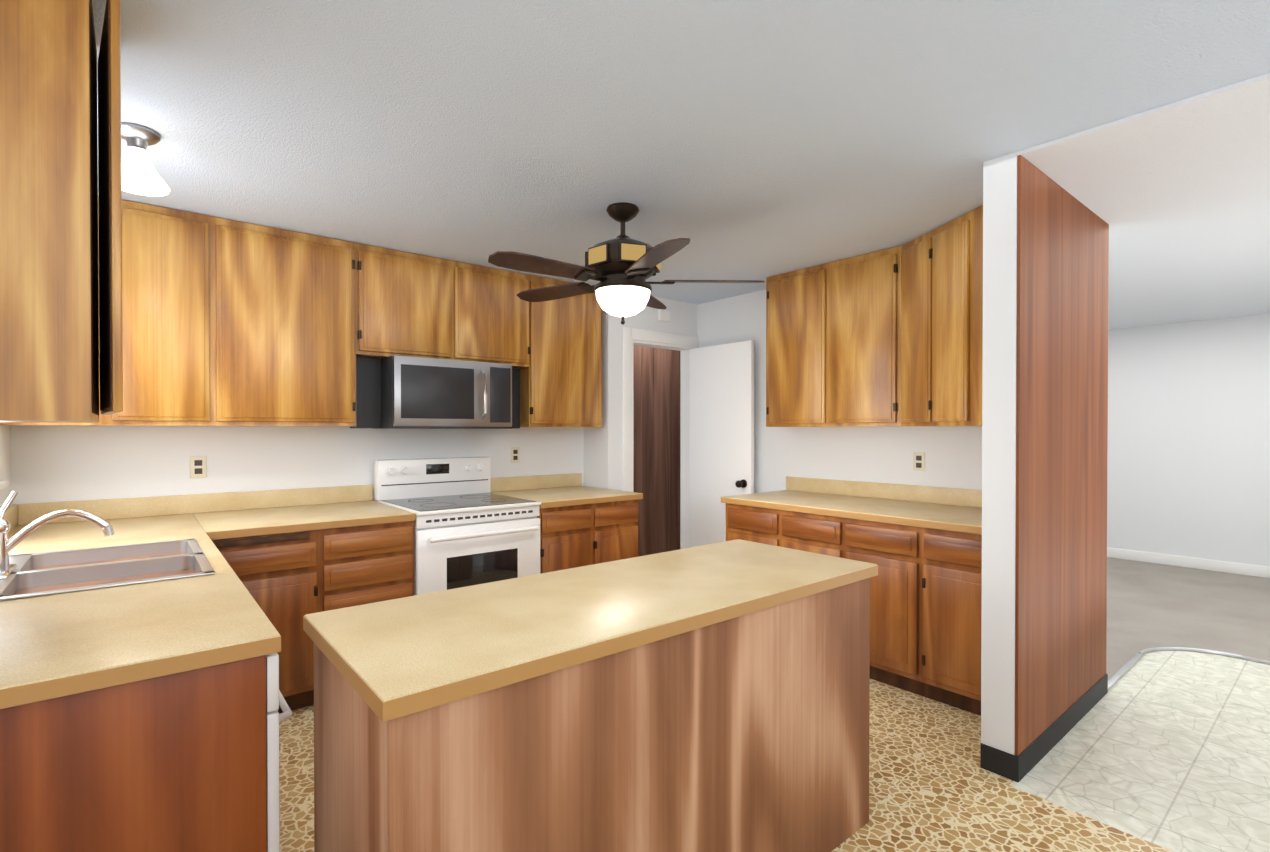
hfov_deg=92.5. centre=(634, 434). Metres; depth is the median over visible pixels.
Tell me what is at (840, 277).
upper cabinet
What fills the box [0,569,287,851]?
base cabinet
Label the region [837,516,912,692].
base cabinet
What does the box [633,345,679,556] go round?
closet door
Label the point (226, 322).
upper cabinet
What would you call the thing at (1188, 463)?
wall
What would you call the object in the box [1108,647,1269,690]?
transition strip
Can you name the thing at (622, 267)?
ceiling fan
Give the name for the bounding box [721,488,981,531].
countertop
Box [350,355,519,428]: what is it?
microwave
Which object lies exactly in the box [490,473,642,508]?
countertop
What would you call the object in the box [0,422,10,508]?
wall
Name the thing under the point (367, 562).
base cabinet
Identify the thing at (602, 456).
wall
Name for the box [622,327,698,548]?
door frame
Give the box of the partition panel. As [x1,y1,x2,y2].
[1015,155,1108,755]
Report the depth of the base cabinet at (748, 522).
3.87 m
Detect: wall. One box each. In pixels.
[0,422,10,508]
[11,425,583,504]
[584,309,620,490]
[621,296,697,490]
[698,290,981,492]
[981,152,1016,754]
[1107,313,1269,566]
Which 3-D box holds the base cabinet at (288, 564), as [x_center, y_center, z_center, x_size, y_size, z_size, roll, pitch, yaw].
[-1.956,0.903,3.095,0.482,0.880,0.767,0,1,-40]
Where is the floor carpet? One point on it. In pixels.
(1151, 605)
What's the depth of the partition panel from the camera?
2.65 m
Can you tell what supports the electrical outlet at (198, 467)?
attached to the wall at (61, 463)
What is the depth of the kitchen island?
1.46 m
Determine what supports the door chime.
attached to the wall at (683, 318)
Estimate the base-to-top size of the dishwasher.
0.838 m
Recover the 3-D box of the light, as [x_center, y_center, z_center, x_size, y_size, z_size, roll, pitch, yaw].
[-1.792,-0.988,2.187,0.188,0.205,0.188,0,1,-40]
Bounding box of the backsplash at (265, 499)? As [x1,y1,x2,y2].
[20,485,371,520]
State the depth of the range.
3.58 m
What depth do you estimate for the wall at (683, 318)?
5.00 m
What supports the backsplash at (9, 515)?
attached to the wall at (5, 453)
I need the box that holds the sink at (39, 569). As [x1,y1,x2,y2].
[0,533,243,600]
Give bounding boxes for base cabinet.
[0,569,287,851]
[220,525,323,717]
[324,517,415,610]
[490,473,642,573]
[721,500,772,544]
[773,508,836,556]
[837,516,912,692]
[913,524,981,715]
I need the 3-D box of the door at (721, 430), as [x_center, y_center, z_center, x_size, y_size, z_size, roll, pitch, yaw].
[0.652,0.302,4.875,0.121,2.033,0.675,0,1,-40]
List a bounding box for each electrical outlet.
[190,456,206,477]
[511,447,519,462]
[913,452,924,470]
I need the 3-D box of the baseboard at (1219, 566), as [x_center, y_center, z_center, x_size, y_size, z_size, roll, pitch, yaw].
[5.531,1.260,5.845,0.015,0.103,5.440,0,1,-40]
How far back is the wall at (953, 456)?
4.23 m
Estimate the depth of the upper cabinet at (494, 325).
4.01 m
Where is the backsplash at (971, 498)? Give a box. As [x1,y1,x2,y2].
[786,476,981,507]
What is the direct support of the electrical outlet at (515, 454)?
attached to the wall at (61, 463)
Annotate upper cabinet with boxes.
[0,0,122,422]
[117,200,216,425]
[217,217,360,425]
[361,244,456,359]
[457,262,532,371]
[520,276,601,426]
[766,265,821,426]
[822,256,857,426]
[858,205,982,426]
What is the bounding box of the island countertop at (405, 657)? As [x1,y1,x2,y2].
[303,539,877,722]
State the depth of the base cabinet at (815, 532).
3.55 m
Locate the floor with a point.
(1169, 750)
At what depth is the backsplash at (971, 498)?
3.88 m
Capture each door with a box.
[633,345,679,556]
[689,340,753,547]
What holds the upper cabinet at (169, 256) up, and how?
attached to the wall at (61, 463)
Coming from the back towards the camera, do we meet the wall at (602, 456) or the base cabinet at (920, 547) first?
the wall at (602, 456)
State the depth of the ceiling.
2.13 m
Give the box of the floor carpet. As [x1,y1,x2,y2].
[1106,557,1269,679]
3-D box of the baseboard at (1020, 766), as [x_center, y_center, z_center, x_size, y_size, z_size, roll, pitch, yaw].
[1.923,1.295,2.804,1.261,0.100,0.138,0,1,-40]
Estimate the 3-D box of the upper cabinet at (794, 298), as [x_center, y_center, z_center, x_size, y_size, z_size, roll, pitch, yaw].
[1.186,-0.576,4.186,0.322,1.051,0.489,0,1,-40]
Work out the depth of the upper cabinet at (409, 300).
3.65 m
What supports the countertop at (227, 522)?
on the base cabinet at (288, 564)
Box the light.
[121,122,169,195]
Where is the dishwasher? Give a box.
[266,653,292,851]
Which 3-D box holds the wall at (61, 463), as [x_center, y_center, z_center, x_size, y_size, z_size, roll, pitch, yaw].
[-1.690,0.117,3.890,3.220,2.440,0.120,0,1,-40]
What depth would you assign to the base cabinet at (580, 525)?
4.05 m
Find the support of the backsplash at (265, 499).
attached to the wall at (61, 463)
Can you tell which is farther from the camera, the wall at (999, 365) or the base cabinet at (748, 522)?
the base cabinet at (748, 522)
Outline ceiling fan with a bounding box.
[488,202,764,324]
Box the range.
[374,457,540,595]
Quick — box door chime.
[658,309,669,321]
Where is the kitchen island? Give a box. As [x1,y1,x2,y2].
[314,579,869,851]
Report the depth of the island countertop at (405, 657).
1.51 m
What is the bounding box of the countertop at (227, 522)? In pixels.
[200,501,415,536]
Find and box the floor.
[279,651,1269,851]
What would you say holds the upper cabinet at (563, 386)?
attached to the wall at (61, 463)
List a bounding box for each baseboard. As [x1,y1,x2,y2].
[980,674,1107,781]
[1107,547,1269,577]
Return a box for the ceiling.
[93,0,1269,329]
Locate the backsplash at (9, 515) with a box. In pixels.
[0,505,19,532]

